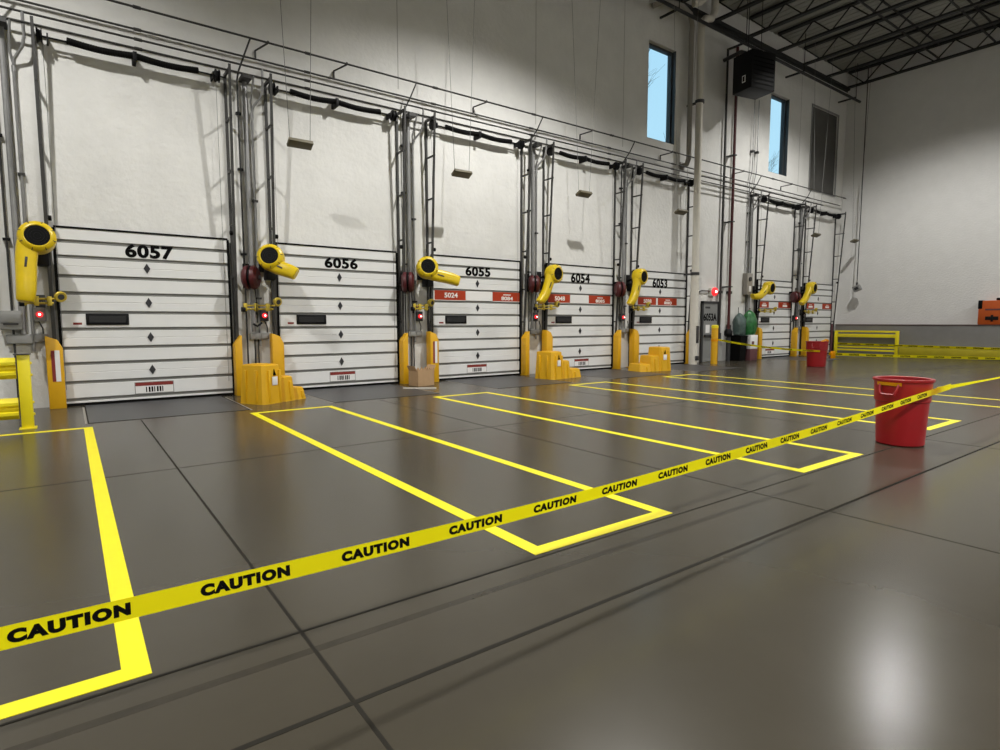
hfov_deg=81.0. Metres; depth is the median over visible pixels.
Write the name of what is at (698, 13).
trim
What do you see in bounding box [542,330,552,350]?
guard
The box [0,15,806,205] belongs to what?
conduit
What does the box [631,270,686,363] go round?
door
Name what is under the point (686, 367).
dock leveler
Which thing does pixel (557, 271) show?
grille
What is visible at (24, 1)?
conduit
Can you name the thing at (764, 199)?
spring
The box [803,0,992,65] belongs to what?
joist
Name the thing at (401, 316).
door track
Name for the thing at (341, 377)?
print
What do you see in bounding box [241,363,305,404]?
step stool
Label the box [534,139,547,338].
conduit riser
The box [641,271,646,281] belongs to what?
grille
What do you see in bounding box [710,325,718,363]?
bollard
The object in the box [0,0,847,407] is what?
wall
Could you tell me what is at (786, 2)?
joist
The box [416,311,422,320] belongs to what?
signal light
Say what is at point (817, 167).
window
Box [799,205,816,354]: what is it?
door track
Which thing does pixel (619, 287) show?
reel
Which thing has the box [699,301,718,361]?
door
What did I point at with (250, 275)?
reel
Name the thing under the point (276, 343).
guard
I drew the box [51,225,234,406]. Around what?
door
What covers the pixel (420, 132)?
conduit riser
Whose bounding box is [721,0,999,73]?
ceiling
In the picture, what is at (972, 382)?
caution tape
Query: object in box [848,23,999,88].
joist
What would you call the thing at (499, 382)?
dock leveler
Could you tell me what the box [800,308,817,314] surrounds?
light
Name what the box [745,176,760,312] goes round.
conduit riser
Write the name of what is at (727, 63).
conduit
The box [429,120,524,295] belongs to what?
spring
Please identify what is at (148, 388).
print
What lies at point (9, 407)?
guard rail
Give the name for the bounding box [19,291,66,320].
light
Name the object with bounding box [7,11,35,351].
conduit riser
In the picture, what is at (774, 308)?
light
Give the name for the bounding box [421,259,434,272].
grille
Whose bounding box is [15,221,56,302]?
fan
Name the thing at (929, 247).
wall
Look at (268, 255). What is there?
grille
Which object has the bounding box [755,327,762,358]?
guard
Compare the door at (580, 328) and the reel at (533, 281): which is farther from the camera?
the door at (580, 328)
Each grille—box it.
[24,225,49,245]
[260,247,277,263]
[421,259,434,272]
[554,268,561,279]
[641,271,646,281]
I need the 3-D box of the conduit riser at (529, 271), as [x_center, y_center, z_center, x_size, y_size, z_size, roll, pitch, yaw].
[0.966,-3.542,16.399,0.475,7.087,0.123,3,6,31]
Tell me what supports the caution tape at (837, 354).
attached to the bin at (814, 359)
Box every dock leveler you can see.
[82,396,251,423]
[304,384,440,402]
[443,375,572,388]
[580,369,665,378]
[671,364,736,371]
[763,356,841,360]
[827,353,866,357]
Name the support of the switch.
hanging from the ceiling
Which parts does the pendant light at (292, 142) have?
plate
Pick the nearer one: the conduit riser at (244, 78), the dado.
the conduit riser at (244, 78)
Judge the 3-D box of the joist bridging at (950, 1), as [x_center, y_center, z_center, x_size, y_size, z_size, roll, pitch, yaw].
[12.402,-12.570,17.574,16.300,0.580,0.050,-4,6,-36]
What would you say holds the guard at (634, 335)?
on the floor
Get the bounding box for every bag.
[732,313,745,335]
[744,310,756,334]
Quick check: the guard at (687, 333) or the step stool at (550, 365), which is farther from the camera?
the guard at (687, 333)
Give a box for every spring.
[35,27,228,389]
[268,82,398,371]
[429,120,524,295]
[547,147,619,345]
[635,168,693,342]
[758,197,800,332]
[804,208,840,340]
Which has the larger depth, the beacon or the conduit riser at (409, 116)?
the beacon
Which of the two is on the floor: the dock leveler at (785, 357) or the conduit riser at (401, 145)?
the dock leveler at (785, 357)
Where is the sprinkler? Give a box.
[656,0,860,102]
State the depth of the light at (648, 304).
19.00 m
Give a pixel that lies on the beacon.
(712, 291)
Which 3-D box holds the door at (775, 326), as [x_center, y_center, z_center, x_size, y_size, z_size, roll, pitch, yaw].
[11.414,-2.332,24.431,2.730,3.190,0.099,-4,6,-36]
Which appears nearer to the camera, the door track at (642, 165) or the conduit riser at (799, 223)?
the door track at (642, 165)
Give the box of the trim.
[677,0,849,92]
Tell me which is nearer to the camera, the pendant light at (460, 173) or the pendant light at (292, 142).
the pendant light at (292, 142)
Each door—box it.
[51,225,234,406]
[276,242,399,389]
[430,254,520,380]
[544,263,613,370]
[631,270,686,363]
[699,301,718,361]
[755,279,792,357]
[801,283,832,352]
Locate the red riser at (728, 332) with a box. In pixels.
[722,47,738,360]
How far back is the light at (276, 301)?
12.05 m
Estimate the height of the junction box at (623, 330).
0.384 m
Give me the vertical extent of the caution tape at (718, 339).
0.390 m
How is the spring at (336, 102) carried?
attached to the wall at (132, 148)
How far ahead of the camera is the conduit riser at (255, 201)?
12.05 m
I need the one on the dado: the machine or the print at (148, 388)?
the machine
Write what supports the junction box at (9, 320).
attached to the wall at (132, 148)
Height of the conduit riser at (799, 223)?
7.087 m
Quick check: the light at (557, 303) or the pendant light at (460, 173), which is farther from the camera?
the light at (557, 303)
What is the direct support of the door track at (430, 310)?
attached to the wall at (132, 148)
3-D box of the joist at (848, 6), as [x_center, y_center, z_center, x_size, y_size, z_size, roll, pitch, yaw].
[15.646,-12.486,16.644,0.180,0.710,15.881,-4,6,-36]
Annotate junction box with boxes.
[0,311,48,343]
[250,321,268,362]
[407,321,421,366]
[529,321,540,333]
[620,321,628,332]
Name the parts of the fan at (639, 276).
wall plate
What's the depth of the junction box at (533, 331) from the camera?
16.81 m
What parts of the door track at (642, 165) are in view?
track rail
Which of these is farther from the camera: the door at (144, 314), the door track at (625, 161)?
the door track at (625, 161)
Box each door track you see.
[30,16,55,338]
[223,63,238,340]
[264,73,277,334]
[395,106,405,366]
[425,113,435,331]
[520,136,532,336]
[542,141,554,329]
[612,159,626,367]
[628,163,643,366]
[685,186,692,354]
[754,193,769,326]
[789,202,805,355]
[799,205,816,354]
[831,212,845,331]
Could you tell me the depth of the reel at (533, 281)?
16.17 m
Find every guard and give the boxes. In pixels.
[45,336,66,408]
[233,335,242,395]
[269,333,284,374]
[399,333,408,383]
[426,331,438,381]
[520,331,529,375]
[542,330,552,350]
[612,330,620,368]
[629,329,638,364]
[684,331,688,363]
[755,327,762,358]
[790,328,797,355]
[801,327,808,355]
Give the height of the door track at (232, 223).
6.470 m
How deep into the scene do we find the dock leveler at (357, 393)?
12.33 m
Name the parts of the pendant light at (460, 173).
plate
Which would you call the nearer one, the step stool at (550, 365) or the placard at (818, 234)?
the step stool at (550, 365)
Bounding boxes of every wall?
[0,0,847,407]
[836,27,999,324]
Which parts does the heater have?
hanger rod, hanger rod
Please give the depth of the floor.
3.51 m
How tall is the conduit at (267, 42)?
0.237 m
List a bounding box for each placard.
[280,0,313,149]
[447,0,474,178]
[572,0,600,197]
[674,5,698,214]
[811,33,834,237]
[850,69,871,242]
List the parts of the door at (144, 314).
pane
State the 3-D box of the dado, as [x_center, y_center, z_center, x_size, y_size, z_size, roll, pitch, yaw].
[20.012,-1.217,22.120,0.420,1.360,13.840,-4,6,-36]
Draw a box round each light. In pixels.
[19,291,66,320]
[241,298,281,314]
[259,310,268,320]
[410,299,434,312]
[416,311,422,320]
[533,301,559,312]
[533,313,537,320]
[618,314,624,320]
[629,302,650,312]
[757,307,776,312]
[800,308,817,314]
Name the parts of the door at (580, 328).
pane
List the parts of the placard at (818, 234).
plate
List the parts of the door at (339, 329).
pane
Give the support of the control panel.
attached to the wall at (132, 148)
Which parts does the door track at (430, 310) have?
track rail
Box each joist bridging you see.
[857,0,940,58]
[948,0,996,41]
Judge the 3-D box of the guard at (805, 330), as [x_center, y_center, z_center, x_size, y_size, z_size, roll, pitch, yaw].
[13.384,-1.493,25.802,0.240,1.265,0.344,-4,6,-36]
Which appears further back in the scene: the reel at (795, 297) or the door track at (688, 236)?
the reel at (795, 297)
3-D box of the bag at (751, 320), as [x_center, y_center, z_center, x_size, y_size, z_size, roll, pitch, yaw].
[9.643,-2.028,22.664,0.742,0.950,0.548,-4,6,-36]
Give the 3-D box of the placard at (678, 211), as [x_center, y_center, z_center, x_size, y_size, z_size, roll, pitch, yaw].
[5.829,-9.068,18.516,1.412,7.805,0.203,-4,6,-36]
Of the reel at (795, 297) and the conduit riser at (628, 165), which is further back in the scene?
the reel at (795, 297)
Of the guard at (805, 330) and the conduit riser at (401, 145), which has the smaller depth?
the conduit riser at (401, 145)
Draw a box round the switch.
[852,65,868,291]
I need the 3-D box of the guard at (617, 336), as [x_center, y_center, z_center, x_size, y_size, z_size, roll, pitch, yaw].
[3.696,-0.818,18.704,0.140,1.235,0.344,-4,6,-36]
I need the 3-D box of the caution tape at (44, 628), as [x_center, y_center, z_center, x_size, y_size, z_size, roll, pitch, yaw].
[1.613,0.508,4.130,10.088,0.228,0.009,-4,7,-38]
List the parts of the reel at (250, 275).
cord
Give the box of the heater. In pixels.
[723,4,775,99]
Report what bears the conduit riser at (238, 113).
attached to the wall at (132, 148)
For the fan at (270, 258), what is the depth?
11.76 m
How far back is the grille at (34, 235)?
9.55 m
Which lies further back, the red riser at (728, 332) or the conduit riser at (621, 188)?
the red riser at (728, 332)
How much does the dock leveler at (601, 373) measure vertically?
0.005 m
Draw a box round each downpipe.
[652,0,694,169]
[684,0,718,364]
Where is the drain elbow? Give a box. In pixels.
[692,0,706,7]
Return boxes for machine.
[977,298,999,324]
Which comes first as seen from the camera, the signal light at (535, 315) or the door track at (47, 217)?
the door track at (47, 217)
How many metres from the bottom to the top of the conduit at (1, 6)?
0.060 m
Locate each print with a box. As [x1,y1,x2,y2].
[146,386,162,391]
[339,375,349,379]
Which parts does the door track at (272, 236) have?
track rail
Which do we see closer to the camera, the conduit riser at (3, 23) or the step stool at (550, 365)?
the conduit riser at (3, 23)
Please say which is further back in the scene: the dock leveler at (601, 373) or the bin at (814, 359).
the bin at (814, 359)
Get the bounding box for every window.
[647,43,675,144]
[768,94,789,175]
[808,103,838,196]
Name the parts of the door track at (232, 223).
track rail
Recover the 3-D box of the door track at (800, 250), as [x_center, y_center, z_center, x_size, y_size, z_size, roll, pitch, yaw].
[12.656,-4.028,24.959,0.110,6.470,0.469,-4,6,-36]
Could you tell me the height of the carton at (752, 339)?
0.530 m
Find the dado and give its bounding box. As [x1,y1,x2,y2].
[835,324,999,354]
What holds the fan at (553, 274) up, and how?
attached to the wall at (132, 148)
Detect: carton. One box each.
[745,349,757,360]
[746,335,757,348]
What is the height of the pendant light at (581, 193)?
7.785 m
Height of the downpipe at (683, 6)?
5.005 m
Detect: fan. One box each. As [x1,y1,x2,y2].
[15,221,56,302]
[257,244,298,280]
[416,256,460,286]
[536,264,562,303]
[624,268,647,305]
[750,281,775,299]
[799,282,816,304]
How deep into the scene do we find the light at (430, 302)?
14.26 m
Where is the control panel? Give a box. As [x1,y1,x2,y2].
[742,273,752,294]
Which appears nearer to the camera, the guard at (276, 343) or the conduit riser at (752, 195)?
the guard at (276, 343)
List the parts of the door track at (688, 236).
track rail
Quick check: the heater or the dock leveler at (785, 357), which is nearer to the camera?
the heater
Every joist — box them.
[716,0,764,21]
[749,0,840,37]
[777,0,916,52]
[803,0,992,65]
[826,0,999,77]
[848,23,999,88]
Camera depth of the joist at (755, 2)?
20.01 m
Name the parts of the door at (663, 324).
pane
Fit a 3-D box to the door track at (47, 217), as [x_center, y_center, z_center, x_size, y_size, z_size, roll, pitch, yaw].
[-7.736,-2.639,10.015,0.110,6.470,0.469,-4,6,-36]
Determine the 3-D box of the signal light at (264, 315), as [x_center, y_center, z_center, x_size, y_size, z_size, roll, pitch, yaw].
[-4.973,-1.254,12.346,0.170,0.240,0.204,-4,6,-36]
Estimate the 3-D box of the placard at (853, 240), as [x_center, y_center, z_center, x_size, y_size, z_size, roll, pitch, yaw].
[15.880,-9.783,25.879,1.612,7.745,0.203,-4,6,-36]
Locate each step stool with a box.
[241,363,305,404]
[535,351,580,379]
[628,346,670,371]
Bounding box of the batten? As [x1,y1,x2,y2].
[403,388,435,388]
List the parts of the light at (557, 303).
arm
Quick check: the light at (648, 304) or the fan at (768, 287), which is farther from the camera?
the fan at (768, 287)
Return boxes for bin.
[730,335,747,360]
[805,339,835,366]
[872,376,935,446]
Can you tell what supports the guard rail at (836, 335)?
on the floor
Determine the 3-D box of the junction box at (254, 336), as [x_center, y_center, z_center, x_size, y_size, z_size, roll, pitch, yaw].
[-5.077,-0.378,12.408,0.370,1.524,0.109,-4,6,-36]
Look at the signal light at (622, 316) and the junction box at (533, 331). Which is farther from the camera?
the signal light at (622, 316)
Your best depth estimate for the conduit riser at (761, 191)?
22.86 m
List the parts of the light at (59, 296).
signal light, arm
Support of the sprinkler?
hanging from the ceiling
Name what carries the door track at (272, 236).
attached to the wall at (132, 148)
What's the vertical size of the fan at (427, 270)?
0.696 m
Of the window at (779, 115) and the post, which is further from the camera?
the post
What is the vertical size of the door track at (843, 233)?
6.470 m
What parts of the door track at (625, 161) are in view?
track rail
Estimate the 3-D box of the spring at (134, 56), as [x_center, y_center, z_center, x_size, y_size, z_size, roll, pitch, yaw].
[-6.593,-2.839,10.927,2.930,6.100,0.334,-4,6,-36]
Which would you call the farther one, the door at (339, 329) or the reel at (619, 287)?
the reel at (619, 287)
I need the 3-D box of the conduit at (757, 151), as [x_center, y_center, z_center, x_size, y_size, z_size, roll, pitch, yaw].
[9.963,-7.315,22.884,0.197,6.600,0.134,-4,6,-36]
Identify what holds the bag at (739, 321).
on the bin at (737, 351)
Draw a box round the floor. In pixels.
[0,353,999,749]
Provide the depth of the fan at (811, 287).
24.80 m
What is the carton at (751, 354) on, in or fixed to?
on the floor
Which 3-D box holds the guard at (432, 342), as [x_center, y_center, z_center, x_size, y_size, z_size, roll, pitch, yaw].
[-1.723,-0.463,14.728,0.240,1.265,0.350,-4,6,-36]
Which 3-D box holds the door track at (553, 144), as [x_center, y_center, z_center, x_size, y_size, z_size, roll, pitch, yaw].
[1.389,-3.261,16.702,0.110,6.470,0.469,-4,6,-36]
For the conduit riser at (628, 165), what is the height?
5.100 m
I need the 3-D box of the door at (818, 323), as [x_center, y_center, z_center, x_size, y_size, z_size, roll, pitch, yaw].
[14.422,-2.537,26.636,2.620,3.190,0.099,-4,6,-36]
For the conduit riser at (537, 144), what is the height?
5.100 m
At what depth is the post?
27.43 m
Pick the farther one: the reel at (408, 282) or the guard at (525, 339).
the guard at (525, 339)
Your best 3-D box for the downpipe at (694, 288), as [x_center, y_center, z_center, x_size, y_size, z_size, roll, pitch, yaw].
[6.916,-6.754,20.333,0.913,12.754,0.694,-4,6,-36]
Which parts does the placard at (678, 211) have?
plate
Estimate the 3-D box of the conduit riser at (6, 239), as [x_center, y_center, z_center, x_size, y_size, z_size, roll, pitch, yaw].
[-8.159,-2.921,9.712,0.475,7.087,0.123,3,6,31]
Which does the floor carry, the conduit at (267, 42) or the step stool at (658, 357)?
the step stool at (658, 357)
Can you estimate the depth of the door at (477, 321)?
15.62 m
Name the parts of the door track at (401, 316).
track rail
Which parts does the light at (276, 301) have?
arm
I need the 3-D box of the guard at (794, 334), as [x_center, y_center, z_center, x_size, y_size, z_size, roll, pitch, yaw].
[12.627,-1.426,25.249,0.140,1.235,0.344,-4,6,-36]
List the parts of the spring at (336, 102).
bearing plate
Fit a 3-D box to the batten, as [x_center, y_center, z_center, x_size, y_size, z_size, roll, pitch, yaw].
[-1.815,0.298,13.221,0.750,0.022,0.060,0,5,-1]
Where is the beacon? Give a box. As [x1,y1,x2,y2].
[697,287,717,343]
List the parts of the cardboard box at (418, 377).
panel, panel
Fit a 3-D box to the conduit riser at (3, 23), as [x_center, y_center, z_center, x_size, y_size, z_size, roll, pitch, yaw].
[-8.136,-3.232,9.751,0.180,5.100,0.334,-4,6,-36]
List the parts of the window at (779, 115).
pane, frame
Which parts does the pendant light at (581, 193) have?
plate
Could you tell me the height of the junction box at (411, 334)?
1.524 m
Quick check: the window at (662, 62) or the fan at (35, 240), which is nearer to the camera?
the fan at (35, 240)
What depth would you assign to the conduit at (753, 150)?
22.63 m
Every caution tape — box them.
[0,384,950,650]
[718,339,819,351]
[829,353,999,359]
[837,342,999,349]
[937,377,999,388]
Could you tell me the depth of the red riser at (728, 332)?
21.80 m
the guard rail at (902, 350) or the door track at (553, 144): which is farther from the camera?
the guard rail at (902, 350)
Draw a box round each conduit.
[0,5,822,205]
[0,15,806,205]
[16,0,839,205]
[106,0,845,198]
[718,49,728,338]
[746,100,754,272]
[750,100,759,272]
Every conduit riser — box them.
[0,16,26,333]
[0,133,19,409]
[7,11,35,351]
[235,39,250,363]
[238,73,255,331]
[249,69,263,345]
[400,83,416,332]
[403,112,415,329]
[411,108,423,341]
[527,117,542,330]
[531,142,541,328]
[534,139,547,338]
[618,142,634,329]
[621,164,632,327]
[624,160,637,336]
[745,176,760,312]
[746,194,758,311]
[749,191,761,309]
[795,190,810,327]
[796,205,809,325]
[798,203,811,331]
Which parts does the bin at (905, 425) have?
handle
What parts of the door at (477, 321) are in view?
pane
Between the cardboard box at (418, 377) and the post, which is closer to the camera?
the cardboard box at (418, 377)
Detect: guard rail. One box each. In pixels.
[0,353,37,429]
[834,330,899,354]
[898,347,999,356]
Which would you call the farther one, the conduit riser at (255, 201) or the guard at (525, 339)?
the guard at (525, 339)
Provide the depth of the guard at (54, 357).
10.14 m
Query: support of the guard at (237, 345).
on the floor
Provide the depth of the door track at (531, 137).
16.21 m
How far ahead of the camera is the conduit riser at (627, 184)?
18.76 m
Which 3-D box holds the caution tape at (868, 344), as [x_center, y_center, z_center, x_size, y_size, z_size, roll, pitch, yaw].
[18.955,-1.050,22.763,0.003,0.135,11.100,-4,6,-36]
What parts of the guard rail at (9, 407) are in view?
rail, rail, post, plate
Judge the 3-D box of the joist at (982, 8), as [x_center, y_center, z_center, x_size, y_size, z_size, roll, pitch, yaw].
[18.916,-12.709,19.041,0.180,0.710,15.881,-4,6,-36]
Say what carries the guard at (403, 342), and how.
on the floor
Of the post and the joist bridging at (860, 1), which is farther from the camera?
the post
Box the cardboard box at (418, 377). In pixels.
[407,364,435,386]
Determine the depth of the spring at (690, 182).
19.55 m
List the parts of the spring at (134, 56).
bearing plate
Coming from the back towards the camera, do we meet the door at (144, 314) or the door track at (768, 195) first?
the door track at (768, 195)
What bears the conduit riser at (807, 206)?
attached to the wall at (132, 148)
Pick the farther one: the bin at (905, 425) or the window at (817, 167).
the window at (817, 167)
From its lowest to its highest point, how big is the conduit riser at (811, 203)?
5.573 m
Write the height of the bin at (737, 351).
0.970 m
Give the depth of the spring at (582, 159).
17.33 m
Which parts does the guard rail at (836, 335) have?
post, rail, rail, rail, rail, post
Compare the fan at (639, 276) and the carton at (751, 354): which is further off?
the carton at (751, 354)
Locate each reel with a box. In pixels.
[241,264,262,326]
[400,270,415,306]
[524,274,540,305]
[613,281,625,307]
[788,291,800,308]

